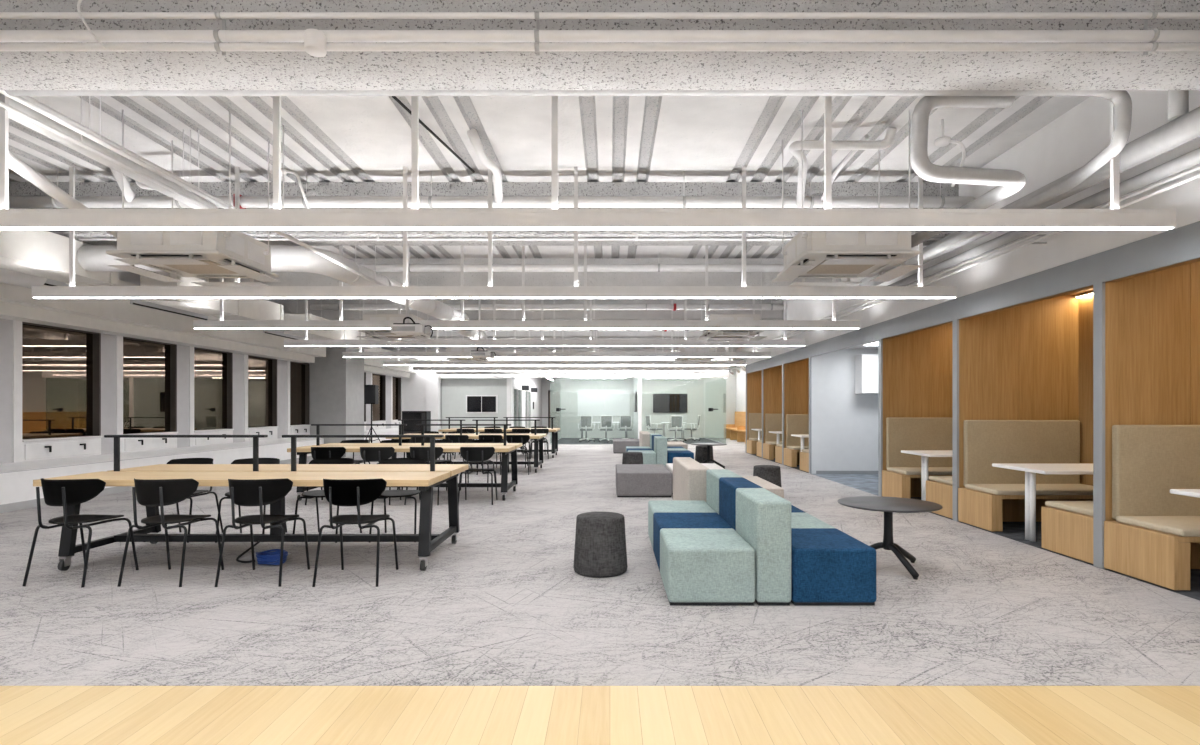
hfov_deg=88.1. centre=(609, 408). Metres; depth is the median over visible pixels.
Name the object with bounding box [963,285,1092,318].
ceiling
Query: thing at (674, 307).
pipe
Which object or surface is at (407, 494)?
dining chair
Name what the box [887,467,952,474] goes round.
cushion
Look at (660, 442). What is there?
block
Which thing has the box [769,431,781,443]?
table
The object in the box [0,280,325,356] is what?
ceiling beam
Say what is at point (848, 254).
air conditioner
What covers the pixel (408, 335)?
ceiling vent
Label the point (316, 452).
dining chair
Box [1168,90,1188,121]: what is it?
insulated pipe
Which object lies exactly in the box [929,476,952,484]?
cushion
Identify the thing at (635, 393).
wall screen
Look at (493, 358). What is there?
light
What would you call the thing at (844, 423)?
wall
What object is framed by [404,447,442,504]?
dining chair
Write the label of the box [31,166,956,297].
linear pendant
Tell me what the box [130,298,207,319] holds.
air vent
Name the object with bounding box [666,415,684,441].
chair
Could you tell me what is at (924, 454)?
table
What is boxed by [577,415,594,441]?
chair
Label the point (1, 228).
diffuser
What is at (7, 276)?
spiral duct
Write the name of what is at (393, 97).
cable
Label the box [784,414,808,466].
bench
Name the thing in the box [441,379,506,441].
wall
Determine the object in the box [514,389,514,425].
wall
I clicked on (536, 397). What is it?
wall
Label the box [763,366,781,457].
wall
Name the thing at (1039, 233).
conduit
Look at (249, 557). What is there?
box
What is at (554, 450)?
work table
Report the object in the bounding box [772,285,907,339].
conduit
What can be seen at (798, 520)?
seat block
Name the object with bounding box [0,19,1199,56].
conduit
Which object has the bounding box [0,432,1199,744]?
floor
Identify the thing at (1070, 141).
wall
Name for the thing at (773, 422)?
bench
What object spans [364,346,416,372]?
trim
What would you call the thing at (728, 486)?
block
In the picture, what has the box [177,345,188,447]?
wall
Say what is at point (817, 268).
ceiling vent
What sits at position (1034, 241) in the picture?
conduit
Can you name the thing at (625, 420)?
chair
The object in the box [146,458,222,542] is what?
dining chair
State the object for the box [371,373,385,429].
window
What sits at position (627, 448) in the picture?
seat block
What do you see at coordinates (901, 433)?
bench
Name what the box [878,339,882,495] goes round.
trim
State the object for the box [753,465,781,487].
pouf
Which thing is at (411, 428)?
cabinet
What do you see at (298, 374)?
window
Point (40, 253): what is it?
air duct
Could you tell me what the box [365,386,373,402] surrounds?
grille
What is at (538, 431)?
dining chair
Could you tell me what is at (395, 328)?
vent grille
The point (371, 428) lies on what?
speaker stand
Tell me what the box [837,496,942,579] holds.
round table
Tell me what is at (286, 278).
ceiling beam
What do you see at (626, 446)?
seat block
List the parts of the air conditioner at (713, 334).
panel, access plate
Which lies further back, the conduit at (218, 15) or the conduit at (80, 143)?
the conduit at (80, 143)
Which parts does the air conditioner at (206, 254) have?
access plate, panel, access plate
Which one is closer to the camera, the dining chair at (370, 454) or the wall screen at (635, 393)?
the dining chair at (370, 454)
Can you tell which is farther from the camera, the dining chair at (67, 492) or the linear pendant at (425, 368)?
the linear pendant at (425, 368)
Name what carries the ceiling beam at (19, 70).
attached to the ceiling at (330, 138)
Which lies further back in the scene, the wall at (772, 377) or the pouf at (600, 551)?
the wall at (772, 377)
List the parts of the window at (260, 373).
frame, pane, vent panel, sill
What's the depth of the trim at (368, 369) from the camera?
20.80 m
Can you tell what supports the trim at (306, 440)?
attached to the wall
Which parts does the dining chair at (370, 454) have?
backrest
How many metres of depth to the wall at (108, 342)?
9.71 m
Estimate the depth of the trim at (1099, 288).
4.98 m
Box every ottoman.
[613,439,638,452]
[616,464,671,496]
[666,463,723,493]
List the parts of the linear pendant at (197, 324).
stem, stem, stem, stem, stem, stem, stem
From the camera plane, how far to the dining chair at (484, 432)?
13.79 m
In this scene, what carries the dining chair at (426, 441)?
on the floor
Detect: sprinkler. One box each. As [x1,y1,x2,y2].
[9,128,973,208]
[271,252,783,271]
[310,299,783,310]
[433,329,702,331]
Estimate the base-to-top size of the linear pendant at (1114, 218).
1.390 m
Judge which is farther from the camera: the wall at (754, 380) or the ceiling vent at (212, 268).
the wall at (754, 380)
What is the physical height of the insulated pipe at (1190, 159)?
0.099 m
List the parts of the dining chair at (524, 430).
backrest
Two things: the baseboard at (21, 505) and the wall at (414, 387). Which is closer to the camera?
the baseboard at (21, 505)
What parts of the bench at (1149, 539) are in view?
panel, backrest, leg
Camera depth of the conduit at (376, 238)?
6.94 m
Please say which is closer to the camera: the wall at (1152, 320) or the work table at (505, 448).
the wall at (1152, 320)
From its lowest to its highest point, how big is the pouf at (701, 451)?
0.442 m
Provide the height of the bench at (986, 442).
1.138 m
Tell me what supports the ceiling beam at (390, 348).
attached to the ceiling at (330, 138)
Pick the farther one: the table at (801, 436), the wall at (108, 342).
the table at (801, 436)
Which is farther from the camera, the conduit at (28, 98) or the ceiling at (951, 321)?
the ceiling at (951, 321)
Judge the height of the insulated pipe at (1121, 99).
0.395 m
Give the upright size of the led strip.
0.024 m
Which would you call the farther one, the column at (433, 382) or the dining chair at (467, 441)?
the column at (433, 382)
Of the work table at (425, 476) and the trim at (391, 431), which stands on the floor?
the work table at (425, 476)
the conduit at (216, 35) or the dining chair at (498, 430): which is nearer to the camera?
the conduit at (216, 35)
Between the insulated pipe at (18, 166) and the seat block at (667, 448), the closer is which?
the insulated pipe at (18, 166)
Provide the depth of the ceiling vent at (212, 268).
5.65 m
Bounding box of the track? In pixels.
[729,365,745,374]
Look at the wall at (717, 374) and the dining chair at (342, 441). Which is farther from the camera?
the wall at (717, 374)
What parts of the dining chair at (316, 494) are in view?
leg, seat, leg, backrest, leg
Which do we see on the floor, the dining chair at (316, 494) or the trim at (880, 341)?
the dining chair at (316, 494)
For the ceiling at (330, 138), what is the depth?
5.94 m
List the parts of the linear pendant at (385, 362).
stem, stem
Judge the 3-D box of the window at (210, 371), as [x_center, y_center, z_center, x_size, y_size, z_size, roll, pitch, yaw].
[-7.975,-0.225,12.235,0.350,1.910,1.330,0,0,0]
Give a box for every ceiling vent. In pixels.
[165,260,238,273]
[386,335,412,336]
[807,261,873,273]
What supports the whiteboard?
attached to the wall at (703, 394)
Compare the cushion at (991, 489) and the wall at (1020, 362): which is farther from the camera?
the wall at (1020, 362)
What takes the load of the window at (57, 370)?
in the wall at (238, 359)
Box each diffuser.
[0,227,1172,229]
[33,297,955,297]
[194,328,858,328]
[864,342,877,345]
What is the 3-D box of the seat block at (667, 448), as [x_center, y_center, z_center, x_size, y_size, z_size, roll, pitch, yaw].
[1.460,1.095,13.824,0.545,0.371,0.710,0,0,0]
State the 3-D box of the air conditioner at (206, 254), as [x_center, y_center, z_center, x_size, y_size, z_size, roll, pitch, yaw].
[-3.720,-1.888,5.620,1.120,1.344,1.120,0,0,0]
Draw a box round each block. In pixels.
[626,446,649,451]
[627,448,651,450]
[627,450,655,463]
[639,431,650,446]
[648,500,716,547]
[650,434,659,448]
[652,435,661,450]
[653,513,732,570]
[654,436,666,466]
[660,528,754,605]
[667,442,687,449]
[667,446,683,447]
[667,448,686,449]
[667,450,693,462]
[673,457,708,501]
[706,469,740,513]
[719,477,762,530]
[736,488,790,605]
[741,476,783,497]
[791,505,805,512]
[791,513,833,527]
[791,528,875,605]
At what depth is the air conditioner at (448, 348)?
15.68 m
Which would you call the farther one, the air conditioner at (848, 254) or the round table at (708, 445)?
the round table at (708, 445)
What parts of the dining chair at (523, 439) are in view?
backrest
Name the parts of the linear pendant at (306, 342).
stem, stem, stem, stem, stem, stem, stem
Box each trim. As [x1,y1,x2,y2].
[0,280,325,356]
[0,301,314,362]
[3,440,309,472]
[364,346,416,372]
[364,365,409,377]
[364,428,398,442]
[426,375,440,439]
[638,377,641,438]
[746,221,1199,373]
[746,374,746,452]
[762,369,762,457]
[782,364,783,464]
[809,357,810,473]
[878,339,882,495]
[953,319,958,521]
[1093,282,1104,568]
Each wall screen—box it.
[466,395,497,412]
[634,392,636,411]
[653,394,686,412]
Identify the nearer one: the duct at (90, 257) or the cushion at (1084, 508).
the cushion at (1084, 508)
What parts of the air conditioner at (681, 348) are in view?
panel, access plate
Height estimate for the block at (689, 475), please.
0.678 m
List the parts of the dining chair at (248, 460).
leg, leg, backrest, leg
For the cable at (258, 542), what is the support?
on the floor
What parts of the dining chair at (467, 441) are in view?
seat, backrest, leg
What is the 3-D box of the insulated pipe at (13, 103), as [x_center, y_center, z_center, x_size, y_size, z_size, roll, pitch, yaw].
[-4.180,-2.090,5.200,0.139,0.159,2.601,0,0,0]
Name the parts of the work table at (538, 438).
frame, rail, rail, frame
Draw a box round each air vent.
[44,279,68,285]
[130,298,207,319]
[263,329,304,339]
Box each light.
[412,358,501,365]
[861,341,877,345]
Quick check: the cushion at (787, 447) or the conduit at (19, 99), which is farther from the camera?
the cushion at (787, 447)
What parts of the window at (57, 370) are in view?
frame, pane, vent panel, sill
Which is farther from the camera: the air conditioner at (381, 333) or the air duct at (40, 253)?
the air conditioner at (381, 333)
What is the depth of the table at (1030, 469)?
5.98 m
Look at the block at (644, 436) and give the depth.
14.93 m
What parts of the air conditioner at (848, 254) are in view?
access plate, panel, access plate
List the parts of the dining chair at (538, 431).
backrest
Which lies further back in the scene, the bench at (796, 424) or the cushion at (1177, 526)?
the bench at (796, 424)
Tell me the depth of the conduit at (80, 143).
4.72 m
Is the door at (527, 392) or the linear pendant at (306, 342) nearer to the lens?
the linear pendant at (306, 342)
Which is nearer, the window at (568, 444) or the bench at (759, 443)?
the bench at (759, 443)
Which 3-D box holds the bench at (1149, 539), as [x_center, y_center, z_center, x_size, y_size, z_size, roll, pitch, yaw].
[4.612,0.699,4.622,1.355,1.138,0.637,0,0,0]
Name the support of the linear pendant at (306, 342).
hanging from the ceiling at (330, 138)
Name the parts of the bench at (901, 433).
panel, leg, backrest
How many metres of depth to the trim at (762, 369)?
15.96 m
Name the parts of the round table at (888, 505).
leg, stem, leg, leg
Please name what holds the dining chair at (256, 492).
on the floor
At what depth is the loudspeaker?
18.04 m
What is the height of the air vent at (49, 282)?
0.155 m
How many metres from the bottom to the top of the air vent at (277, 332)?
0.155 m
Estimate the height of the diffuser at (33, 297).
0.002 m
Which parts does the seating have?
panel, panel, seat, panel, panel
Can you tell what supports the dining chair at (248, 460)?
on the floor
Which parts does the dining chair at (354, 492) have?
leg, leg, backrest, seat, leg, leg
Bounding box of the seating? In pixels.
[724,412,745,443]
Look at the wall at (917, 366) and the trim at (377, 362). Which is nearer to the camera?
the wall at (917, 366)
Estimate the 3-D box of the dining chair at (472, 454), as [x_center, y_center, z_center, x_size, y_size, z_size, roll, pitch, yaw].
[-1.790,0.893,8.419,0.470,0.771,0.520,0,0,-2]
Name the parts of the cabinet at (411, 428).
door, panel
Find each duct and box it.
[0,230,117,284]
[0,268,46,288]
[77,245,468,319]
[140,272,283,319]
[284,314,370,348]
[452,329,486,339]
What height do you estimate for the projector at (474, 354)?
1.514 m
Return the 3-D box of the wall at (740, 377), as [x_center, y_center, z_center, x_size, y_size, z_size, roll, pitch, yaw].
[5.525,-0.639,25.975,0.150,3.839,16.050,0,0,0]
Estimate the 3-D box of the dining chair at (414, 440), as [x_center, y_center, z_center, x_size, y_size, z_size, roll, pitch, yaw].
[-3.649,0.893,12.139,0.470,0.771,0.520,0,0,-3]
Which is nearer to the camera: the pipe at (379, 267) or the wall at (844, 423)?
the pipe at (379, 267)
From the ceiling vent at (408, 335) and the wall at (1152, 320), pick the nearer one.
the wall at (1152, 320)
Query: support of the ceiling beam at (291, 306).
attached to the ceiling at (330, 138)
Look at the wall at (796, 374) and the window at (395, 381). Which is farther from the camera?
the window at (395, 381)
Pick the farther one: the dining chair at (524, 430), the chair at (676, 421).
the chair at (676, 421)
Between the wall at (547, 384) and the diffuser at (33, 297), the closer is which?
the diffuser at (33, 297)
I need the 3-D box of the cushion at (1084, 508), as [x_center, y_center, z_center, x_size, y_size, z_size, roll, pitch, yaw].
[4.633,0.868,5.386,1.315,0.050,0.580,0,0,0]
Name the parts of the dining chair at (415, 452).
backrest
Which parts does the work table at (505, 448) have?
frame, post, rail, post, post, rail, post, frame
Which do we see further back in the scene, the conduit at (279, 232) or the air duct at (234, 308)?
the air duct at (234, 308)
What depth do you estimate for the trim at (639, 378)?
21.95 m
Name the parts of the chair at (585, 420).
frame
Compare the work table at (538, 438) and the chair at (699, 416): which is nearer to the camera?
the work table at (538, 438)
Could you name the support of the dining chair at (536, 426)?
on the floor
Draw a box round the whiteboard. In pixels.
[578,390,629,415]
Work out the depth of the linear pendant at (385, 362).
16.66 m
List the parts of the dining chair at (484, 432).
backrest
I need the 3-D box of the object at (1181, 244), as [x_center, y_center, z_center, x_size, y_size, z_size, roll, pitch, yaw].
[3.940,-1.129,6.725,0.020,0.242,22.450,0,0,0]
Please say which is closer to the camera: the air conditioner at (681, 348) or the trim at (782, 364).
the trim at (782, 364)
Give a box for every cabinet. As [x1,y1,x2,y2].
[402,411,430,442]
[855,354,877,393]
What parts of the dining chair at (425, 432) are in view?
backrest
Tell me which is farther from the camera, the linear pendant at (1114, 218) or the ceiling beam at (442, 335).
the ceiling beam at (442, 335)
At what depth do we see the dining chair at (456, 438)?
11.95 m
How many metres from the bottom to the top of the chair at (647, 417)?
1.018 m
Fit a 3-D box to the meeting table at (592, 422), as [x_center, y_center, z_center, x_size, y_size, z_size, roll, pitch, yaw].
[-0.225,0.909,24.800,1.950,0.730,0.800,0,0,0]
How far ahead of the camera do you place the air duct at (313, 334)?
13.14 m
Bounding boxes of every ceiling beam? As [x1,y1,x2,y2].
[0,0,1199,89]
[9,182,958,245]
[152,258,840,298]
[266,299,782,319]
[371,331,748,339]
[381,346,725,351]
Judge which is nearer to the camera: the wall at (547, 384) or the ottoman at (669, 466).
the ottoman at (669, 466)
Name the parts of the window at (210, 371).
frame, pane, vent panel, sill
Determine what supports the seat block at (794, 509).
on the floor
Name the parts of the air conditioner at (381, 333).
access plate, panel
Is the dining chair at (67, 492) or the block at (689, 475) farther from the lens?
the block at (689, 475)
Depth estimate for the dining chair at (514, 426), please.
17.53 m
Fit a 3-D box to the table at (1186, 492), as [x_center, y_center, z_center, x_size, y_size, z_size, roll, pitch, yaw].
[4.622,0.924,3.990,1.345,0.712,0.780,0,0,0]
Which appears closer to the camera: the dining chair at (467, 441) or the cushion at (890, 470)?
the cushion at (890, 470)
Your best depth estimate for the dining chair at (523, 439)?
11.96 m
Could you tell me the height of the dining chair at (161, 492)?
0.771 m
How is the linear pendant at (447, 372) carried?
hanging from the ceiling at (330, 138)
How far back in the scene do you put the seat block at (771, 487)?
7.32 m
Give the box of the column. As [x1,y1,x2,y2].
[310,329,363,456]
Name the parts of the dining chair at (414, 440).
backrest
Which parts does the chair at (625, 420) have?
frame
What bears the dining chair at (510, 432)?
on the floor
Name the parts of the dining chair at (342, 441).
backrest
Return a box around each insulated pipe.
[5,90,1131,278]
[9,97,217,208]
[9,151,116,237]
[859,106,1199,285]
[888,147,1199,285]
[910,96,1025,247]
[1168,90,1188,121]
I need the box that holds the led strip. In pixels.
[1075,291,1092,297]
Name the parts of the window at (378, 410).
pane, vent panel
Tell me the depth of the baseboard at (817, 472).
12.14 m
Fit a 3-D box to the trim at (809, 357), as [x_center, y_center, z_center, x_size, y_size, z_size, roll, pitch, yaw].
[3.938,0.137,12.200,0.025,2.287,0.090,0,0,0]
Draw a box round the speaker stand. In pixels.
[365,404,380,442]
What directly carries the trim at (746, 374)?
attached to the wall at (1070, 141)
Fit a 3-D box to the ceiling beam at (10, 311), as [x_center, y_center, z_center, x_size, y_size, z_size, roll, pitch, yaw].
[-7.675,-1.240,5.625,0.350,0.160,20.250,0,0,0]
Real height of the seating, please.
1.150 m
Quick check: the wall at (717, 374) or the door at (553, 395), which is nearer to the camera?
the wall at (717, 374)
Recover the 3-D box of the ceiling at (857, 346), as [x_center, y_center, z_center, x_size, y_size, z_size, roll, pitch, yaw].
[5.665,-1.195,10.610,3.270,0.050,3.080,0,0,0]
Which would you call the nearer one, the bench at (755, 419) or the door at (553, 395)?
the bench at (755, 419)
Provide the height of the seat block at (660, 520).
0.371 m
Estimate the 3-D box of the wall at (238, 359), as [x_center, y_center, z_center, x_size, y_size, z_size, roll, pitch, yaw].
[-8.025,-0.640,14.750,0.350,3.840,38.500,0,0,0]
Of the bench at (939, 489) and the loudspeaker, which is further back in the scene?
the loudspeaker
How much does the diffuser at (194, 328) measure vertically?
0.002 m
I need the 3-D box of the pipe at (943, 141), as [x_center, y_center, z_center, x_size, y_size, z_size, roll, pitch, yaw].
[3.058,-2.295,5.541,0.355,0.530,0.184,0,0,-34]
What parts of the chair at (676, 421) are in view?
frame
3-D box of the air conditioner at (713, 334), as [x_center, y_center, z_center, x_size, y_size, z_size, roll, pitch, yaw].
[2.100,-1.888,10.800,1.120,1.344,1.120,0,0,0]
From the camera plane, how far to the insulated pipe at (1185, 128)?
4.27 m
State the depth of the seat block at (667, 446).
14.46 m
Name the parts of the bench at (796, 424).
panel, leg, backrest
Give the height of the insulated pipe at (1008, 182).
0.600 m
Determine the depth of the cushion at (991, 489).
6.53 m
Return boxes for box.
[239,553,290,559]
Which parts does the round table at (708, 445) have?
stem, leg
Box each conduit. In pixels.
[0,11,1199,19]
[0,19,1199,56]
[0,29,1199,42]
[0,90,267,230]
[0,96,255,231]
[21,96,237,208]
[78,237,941,240]
[271,125,385,285]
[757,174,1199,350]
[758,165,1199,347]
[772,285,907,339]
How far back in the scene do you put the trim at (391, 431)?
20.54 m
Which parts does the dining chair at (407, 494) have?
leg, leg, seat, backrest, leg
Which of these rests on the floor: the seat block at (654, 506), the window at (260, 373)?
the seat block at (654, 506)
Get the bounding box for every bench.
[747,413,761,453]
[756,440,761,456]
[763,414,781,459]
[775,444,781,463]
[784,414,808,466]
[800,449,808,471]
[882,418,952,498]
[926,476,952,518]
[958,420,1092,530]
[1041,501,1092,563]
[1104,425,1199,589]
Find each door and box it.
[513,387,521,426]
[525,390,530,433]
[548,390,559,431]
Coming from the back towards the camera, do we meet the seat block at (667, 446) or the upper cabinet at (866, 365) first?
the seat block at (667, 446)
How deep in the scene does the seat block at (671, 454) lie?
12.75 m
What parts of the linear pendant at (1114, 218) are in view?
stem, stem, stem, stem, stem, stem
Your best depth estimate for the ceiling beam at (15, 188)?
7.01 m
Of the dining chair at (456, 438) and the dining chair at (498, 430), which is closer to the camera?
the dining chair at (456, 438)
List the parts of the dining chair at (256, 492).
leg, leg, backrest, seat, leg, leg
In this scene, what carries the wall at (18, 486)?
attached to the wall at (238, 359)
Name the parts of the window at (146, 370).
frame, pane, vent panel, sill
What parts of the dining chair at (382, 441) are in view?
backrest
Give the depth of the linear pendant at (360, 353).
14.13 m
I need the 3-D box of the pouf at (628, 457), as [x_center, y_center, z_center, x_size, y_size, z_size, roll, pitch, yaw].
[0.435,1.059,11.900,0.426,0.442,0.426,0,0,0]
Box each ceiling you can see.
[9,96,1090,348]
[845,340,877,348]
[884,321,952,338]
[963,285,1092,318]
[1108,258,1199,281]
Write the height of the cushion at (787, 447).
0.050 m
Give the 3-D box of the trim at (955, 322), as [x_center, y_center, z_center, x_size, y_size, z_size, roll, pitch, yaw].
[3.938,0.137,7.060,0.025,2.287,0.090,0,0,0]
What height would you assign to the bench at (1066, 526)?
1.138 m
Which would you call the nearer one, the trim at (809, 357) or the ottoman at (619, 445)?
the trim at (809, 357)
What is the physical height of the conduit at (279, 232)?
1.000 m
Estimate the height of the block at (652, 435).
0.678 m
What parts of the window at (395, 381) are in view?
frame, pane, vent panel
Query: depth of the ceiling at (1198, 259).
4.53 m
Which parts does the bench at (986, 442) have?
panel, leg, backrest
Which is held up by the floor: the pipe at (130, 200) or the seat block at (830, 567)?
the seat block at (830, 567)
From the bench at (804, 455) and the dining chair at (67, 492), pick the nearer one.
the dining chair at (67, 492)
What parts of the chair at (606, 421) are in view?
frame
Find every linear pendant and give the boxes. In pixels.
[0,93,1175,229]
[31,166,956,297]
[193,246,859,328]
[284,299,805,345]
[342,299,770,356]
[383,329,745,364]
[413,346,727,370]
[436,357,713,374]
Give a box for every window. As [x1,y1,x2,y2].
[13,320,102,462]
[116,336,177,452]
[189,346,233,446]
[244,354,277,441]
[287,361,310,434]
[364,372,366,430]
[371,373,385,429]
[391,376,400,427]
[568,444,603,444]
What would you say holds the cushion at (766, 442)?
on the bench at (773, 422)
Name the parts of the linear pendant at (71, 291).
stem, stem, stem, stem, stem, stem, stem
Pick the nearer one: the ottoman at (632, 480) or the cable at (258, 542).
the cable at (258, 542)
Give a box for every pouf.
[573,512,627,577]
[622,452,642,463]
[695,445,713,462]
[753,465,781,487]
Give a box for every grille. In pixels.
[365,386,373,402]
[393,326,414,330]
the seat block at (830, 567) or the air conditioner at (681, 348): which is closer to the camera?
the seat block at (830, 567)
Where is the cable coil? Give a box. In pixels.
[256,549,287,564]
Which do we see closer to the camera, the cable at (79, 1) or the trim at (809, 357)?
the cable at (79, 1)
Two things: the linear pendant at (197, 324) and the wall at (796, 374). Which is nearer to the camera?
the linear pendant at (197, 324)
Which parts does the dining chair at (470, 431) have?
backrest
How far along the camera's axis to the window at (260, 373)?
14.06 m
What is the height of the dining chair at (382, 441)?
0.771 m
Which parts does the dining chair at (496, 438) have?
backrest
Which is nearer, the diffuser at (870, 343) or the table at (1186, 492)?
the table at (1186, 492)
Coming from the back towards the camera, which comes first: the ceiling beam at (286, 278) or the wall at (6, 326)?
the ceiling beam at (286, 278)
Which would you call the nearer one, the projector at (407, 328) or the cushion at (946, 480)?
the cushion at (946, 480)
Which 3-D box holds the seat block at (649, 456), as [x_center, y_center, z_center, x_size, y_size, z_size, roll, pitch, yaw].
[0.662,1.095,13.108,0.568,0.371,0.710,0,0,0]
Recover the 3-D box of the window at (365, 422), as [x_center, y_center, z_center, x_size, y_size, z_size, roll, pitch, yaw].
[-7.975,-0.225,19.290,0.350,1.910,1.320,0,0,0]
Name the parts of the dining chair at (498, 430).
backrest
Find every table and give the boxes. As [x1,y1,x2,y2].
[33,435,467,570]
[287,424,521,500]
[386,420,545,472]
[438,417,559,457]
[581,422,627,440]
[661,422,685,440]
[691,443,726,468]
[751,429,761,439]
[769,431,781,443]
[791,435,808,451]
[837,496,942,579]
[901,450,952,500]
[992,463,1092,541]
[1170,489,1199,497]
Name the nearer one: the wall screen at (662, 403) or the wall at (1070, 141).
the wall at (1070, 141)
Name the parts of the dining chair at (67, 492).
leg, backrest, leg, leg, seat, leg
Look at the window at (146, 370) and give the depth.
10.59 m
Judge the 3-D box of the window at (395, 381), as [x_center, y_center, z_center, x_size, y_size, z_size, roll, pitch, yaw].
[-7.975,-0.225,22.765,0.350,1.910,1.070,0,0,0]
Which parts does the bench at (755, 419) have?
panel, leg, backrest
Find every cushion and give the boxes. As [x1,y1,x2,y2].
[765,441,781,444]
[786,446,808,449]
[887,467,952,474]
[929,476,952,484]
[965,484,1092,494]
[1045,501,1092,515]
[1116,516,1199,536]
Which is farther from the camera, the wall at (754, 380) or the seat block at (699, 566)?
the wall at (754, 380)
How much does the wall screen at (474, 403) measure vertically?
0.690 m
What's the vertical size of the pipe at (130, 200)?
0.423 m
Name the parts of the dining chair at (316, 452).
backrest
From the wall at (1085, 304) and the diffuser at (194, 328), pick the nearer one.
the wall at (1085, 304)
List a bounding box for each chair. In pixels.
[22,478,138,587]
[117,478,223,586]
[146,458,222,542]
[215,458,286,542]
[215,478,309,586]
[293,458,361,542]
[305,447,345,504]
[312,478,397,586]
[340,440,369,463]
[360,447,400,504]
[369,458,425,542]
[377,440,408,489]
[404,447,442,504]
[411,438,437,463]
[417,431,439,459]
[418,440,453,490]
[444,431,470,465]
[444,435,471,467]
[454,429,474,458]
[458,447,497,504]
[460,440,494,490]
[476,431,501,467]
[477,435,501,474]
[484,429,503,442]
[506,431,527,467]
[506,435,530,474]
[509,426,525,454]
[512,429,530,451]
[530,426,547,453]
[530,429,548,458]
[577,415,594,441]
[597,415,614,441]
[617,415,634,438]
[645,415,662,433]
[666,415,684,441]
[684,415,700,440]
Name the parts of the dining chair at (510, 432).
backrest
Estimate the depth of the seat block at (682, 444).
15.81 m
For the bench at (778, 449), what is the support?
on the floor
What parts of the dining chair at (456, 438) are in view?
backrest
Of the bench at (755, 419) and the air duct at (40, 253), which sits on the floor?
the bench at (755, 419)
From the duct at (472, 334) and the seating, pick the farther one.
the seating
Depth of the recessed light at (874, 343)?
11.08 m
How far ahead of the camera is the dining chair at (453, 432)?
13.80 m
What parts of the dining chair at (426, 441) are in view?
seat, backrest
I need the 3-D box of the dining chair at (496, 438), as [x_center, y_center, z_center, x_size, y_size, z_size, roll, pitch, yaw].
[-2.330,0.893,12.139,0.470,0.771,0.520,0,0,0]
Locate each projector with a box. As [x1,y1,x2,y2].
[390,246,432,336]
[469,299,495,358]
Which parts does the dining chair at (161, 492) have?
leg, backrest, leg, seat, leg, leg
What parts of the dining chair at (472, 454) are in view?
leg, leg, backrest, seat, leg, leg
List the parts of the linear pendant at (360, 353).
stem, stem, stem, stem, stem, stem, stem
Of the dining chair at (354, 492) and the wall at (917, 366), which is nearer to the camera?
the dining chair at (354, 492)
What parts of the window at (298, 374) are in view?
frame, pane, vent panel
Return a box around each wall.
[0,318,12,463]
[0,438,323,504]
[101,333,115,453]
[118,271,401,442]
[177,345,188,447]
[402,357,506,410]
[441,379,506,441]
[505,346,728,377]
[507,378,541,427]
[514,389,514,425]
[542,378,559,427]
[560,349,735,437]
[634,378,637,438]
[736,346,745,411]
[746,90,1199,364]
[747,371,761,439]
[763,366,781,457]
[784,359,808,464]
[811,349,877,473]
[883,323,952,496]
[959,295,1077,521]
[1078,295,1092,500]
[1105,261,1199,568]
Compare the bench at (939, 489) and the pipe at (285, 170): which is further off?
the bench at (939, 489)
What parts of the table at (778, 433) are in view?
leg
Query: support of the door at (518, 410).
in the wall at (536, 397)
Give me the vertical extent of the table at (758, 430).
0.712 m
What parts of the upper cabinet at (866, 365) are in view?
door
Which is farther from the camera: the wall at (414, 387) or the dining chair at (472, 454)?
the wall at (414, 387)
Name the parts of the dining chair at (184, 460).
leg, leg, backrest, seat, leg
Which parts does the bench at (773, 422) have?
panel, leg, backrest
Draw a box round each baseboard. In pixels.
[0,456,312,512]
[816,471,877,473]
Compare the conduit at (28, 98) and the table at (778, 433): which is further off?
the table at (778, 433)
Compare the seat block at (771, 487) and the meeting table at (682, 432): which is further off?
the meeting table at (682, 432)
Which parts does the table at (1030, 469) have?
leg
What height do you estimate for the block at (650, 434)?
0.678 m
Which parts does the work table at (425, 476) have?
frame, post, rail, post, post, rail, post, frame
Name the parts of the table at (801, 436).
leg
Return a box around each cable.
[77,0,106,49]
[236,541,259,562]
[392,96,474,172]
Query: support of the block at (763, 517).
on the floor
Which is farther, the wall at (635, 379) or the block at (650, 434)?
the wall at (635, 379)
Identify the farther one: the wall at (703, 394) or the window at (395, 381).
the wall at (703, 394)
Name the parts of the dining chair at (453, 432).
backrest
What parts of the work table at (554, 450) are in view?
rail, rail, frame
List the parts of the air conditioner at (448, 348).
access plate, panel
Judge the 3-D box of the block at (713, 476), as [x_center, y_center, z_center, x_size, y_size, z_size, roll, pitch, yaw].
[1.067,0.941,5.800,0.227,0.678,0.710,0,0,0]
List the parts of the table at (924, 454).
leg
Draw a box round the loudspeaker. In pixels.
[364,385,378,403]
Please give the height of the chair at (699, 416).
1.018 m
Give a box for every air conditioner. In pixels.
[105,110,280,285]
[357,257,433,341]
[442,346,490,362]
[672,329,718,362]
[696,257,766,341]
[772,110,922,285]
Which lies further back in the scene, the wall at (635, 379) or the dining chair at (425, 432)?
the wall at (635, 379)
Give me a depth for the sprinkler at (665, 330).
17.24 m
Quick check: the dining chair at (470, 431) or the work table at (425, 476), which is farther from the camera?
the dining chair at (470, 431)
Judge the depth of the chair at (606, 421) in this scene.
23.32 m

